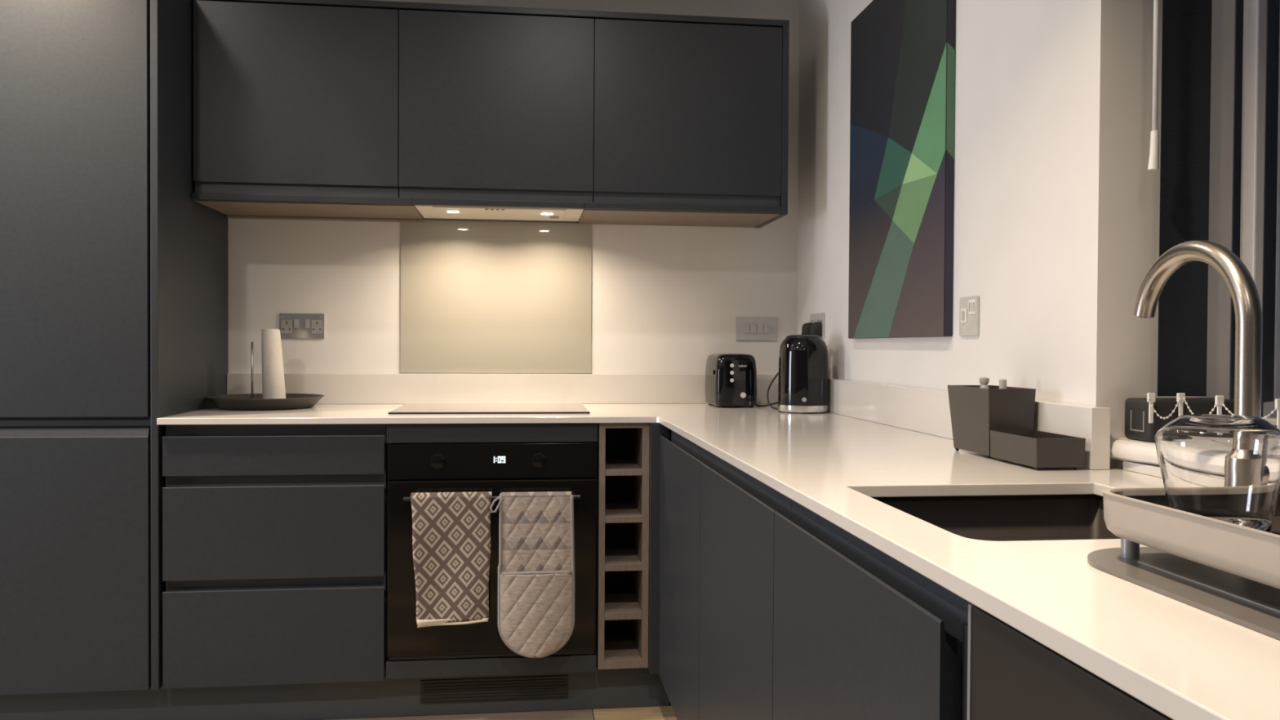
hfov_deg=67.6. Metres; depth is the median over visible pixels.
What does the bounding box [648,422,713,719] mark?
base cabinet
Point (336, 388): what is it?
upstand
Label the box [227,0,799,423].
wall
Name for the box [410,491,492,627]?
tea towel
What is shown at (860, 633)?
base cabinet
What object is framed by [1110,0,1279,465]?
window
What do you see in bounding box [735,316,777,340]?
light switch
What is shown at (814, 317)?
double socket
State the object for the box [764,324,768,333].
rocker switch
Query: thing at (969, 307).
switch
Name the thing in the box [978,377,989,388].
soap bottle
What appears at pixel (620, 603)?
shelf
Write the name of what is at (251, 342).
holder
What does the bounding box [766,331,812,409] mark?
power cable
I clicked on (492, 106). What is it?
upper cabinet
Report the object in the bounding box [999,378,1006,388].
soap bottle
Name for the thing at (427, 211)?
hood
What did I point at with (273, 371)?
paper roll
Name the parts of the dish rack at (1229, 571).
post, plate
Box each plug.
[801,322,812,334]
[810,321,822,336]
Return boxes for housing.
[386,422,597,679]
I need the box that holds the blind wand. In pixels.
[1147,0,1159,170]
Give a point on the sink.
(1047, 517)
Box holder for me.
[251,342,253,399]
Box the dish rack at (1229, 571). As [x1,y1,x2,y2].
[1087,487,1279,640]
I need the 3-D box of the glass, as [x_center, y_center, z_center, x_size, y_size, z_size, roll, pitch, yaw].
[0.514,0.103,0.847,0.103,0.106,0.103,0,1,-7]
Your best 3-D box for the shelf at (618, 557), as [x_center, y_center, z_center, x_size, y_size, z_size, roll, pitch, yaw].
[-0.082,0.598,3.054,0.109,0.020,0.571,0,1,-7]
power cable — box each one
[755,333,803,407]
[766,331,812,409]
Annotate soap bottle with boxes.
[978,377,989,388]
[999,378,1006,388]
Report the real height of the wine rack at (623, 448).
0.714 m
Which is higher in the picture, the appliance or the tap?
the tap
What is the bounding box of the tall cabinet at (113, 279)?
[0,0,228,695]
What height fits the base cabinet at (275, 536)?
0.726 m
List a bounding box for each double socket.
[279,313,324,338]
[809,312,824,338]
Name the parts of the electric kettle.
lid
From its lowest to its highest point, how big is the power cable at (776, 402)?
0.251 m
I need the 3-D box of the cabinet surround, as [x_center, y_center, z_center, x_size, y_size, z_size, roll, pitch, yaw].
[-0.453,-0.784,3.143,1.830,0.628,0.366,0,1,-7]
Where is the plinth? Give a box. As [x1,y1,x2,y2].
[0,666,669,719]
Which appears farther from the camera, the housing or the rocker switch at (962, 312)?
the housing
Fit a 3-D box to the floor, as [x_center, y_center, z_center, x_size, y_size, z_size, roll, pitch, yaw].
[-1.301,1.099,0.414,5.700,0.080,5.880,0,1,-7]
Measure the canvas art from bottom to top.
0.938 m
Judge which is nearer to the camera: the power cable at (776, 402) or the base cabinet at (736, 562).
the base cabinet at (736, 562)
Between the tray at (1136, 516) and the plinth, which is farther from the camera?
the plinth
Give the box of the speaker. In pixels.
[1124,397,1234,442]
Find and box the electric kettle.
[777,334,828,413]
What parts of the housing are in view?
panel, panel, panel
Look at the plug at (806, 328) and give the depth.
3.24 m
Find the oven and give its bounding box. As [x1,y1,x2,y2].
[386,441,596,660]
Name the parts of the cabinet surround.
panel, underside panel, panel, underside panel, panel, panel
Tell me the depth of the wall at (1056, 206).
1.84 m
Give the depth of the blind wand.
1.55 m
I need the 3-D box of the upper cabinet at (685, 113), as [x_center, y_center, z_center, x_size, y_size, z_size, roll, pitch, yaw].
[0.135,-0.786,3.214,0.602,0.578,0.364,0,1,-7]
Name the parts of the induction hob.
trim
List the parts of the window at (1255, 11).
sill, frame, pane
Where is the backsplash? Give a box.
[400,219,591,373]
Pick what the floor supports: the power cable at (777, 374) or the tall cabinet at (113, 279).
the tall cabinet at (113, 279)
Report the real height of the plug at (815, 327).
0.052 m
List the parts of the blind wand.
rod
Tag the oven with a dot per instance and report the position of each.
(497, 468)
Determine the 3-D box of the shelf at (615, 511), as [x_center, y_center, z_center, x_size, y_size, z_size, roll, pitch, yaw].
[-0.081,0.458,3.052,0.109,0.019,0.571,0,1,-7]
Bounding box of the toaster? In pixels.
[704,353,756,408]
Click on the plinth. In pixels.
(620, 687)
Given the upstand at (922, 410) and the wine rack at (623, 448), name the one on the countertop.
the upstand at (922, 410)
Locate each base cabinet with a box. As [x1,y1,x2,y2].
[162,423,387,688]
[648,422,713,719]
[698,454,791,719]
[773,499,972,719]
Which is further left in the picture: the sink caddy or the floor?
the floor
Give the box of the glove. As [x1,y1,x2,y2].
[489,491,574,657]
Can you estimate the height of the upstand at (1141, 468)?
0.015 m
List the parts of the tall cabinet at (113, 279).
door, finger rail, finger rail, door, panel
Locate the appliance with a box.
[966,604,1173,719]
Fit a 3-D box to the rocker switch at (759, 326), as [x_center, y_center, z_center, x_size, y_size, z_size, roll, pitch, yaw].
[0.431,-0.113,3.437,0.020,0.033,0.002,0,1,-7]
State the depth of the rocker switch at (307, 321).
3.25 m
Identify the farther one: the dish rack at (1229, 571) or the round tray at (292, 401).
the round tray at (292, 401)
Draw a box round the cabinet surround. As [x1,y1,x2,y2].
[191,0,789,228]
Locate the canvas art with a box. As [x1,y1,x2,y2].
[848,0,955,338]
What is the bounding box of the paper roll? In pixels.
[261,328,285,399]
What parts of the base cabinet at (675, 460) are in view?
corner post, door, finger rail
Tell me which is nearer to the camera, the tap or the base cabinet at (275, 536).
the tap
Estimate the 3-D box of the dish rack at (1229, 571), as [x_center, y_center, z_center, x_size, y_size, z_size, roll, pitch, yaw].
[0.643,0.163,0.669,0.390,0.068,0.610,0,1,-7]
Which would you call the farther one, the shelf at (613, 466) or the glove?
the shelf at (613, 466)
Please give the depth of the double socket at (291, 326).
3.25 m
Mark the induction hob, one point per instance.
(408, 408)
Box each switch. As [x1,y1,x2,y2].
[293,319,298,328]
[305,319,309,328]
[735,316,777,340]
[743,324,749,333]
[751,324,755,333]
[757,324,762,333]
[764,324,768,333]
[959,295,979,336]
[961,311,964,319]
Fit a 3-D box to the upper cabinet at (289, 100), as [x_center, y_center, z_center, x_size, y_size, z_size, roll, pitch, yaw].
[-1.059,-0.790,3.070,0.597,0.578,0.364,0,1,-7]
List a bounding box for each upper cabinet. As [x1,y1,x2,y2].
[193,0,399,197]
[398,9,594,202]
[592,18,782,206]
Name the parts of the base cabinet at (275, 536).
drawer, drawer, drawer, finger rail, finger rail, finger rail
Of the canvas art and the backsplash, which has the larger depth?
the backsplash
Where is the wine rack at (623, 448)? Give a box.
[596,422,649,669]
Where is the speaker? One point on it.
(1137, 426)
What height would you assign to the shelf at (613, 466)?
0.017 m
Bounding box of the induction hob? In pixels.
[387,403,590,413]
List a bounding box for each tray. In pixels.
[206,393,324,410]
[1101,487,1279,589]
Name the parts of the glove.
panel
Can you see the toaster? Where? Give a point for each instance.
(731, 379)
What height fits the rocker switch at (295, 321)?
0.030 m
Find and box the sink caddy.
[947,385,1085,470]
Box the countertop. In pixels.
[156,403,1279,719]
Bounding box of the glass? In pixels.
[1155,413,1279,533]
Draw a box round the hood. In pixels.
[414,205,582,221]
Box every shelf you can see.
[604,457,642,475]
[604,500,642,523]
[604,543,642,571]
[604,587,641,620]
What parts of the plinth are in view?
grille frame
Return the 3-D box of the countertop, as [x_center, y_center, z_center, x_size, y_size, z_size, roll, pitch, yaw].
[-0.201,0.186,1.741,2.004,0.018,3.239,0,1,-7]
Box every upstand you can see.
[226,373,778,404]
[827,377,1110,469]
[1123,460,1161,477]
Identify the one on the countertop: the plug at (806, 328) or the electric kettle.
the electric kettle
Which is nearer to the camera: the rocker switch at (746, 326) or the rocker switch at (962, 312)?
the rocker switch at (962, 312)
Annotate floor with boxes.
[324,665,676,719]
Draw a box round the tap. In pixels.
[1133,240,1277,427]
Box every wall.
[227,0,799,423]
[796,0,1235,468]
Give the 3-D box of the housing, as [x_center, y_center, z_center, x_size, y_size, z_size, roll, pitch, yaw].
[-0.454,0.538,3.019,0.598,0.721,0.593,0,1,-7]

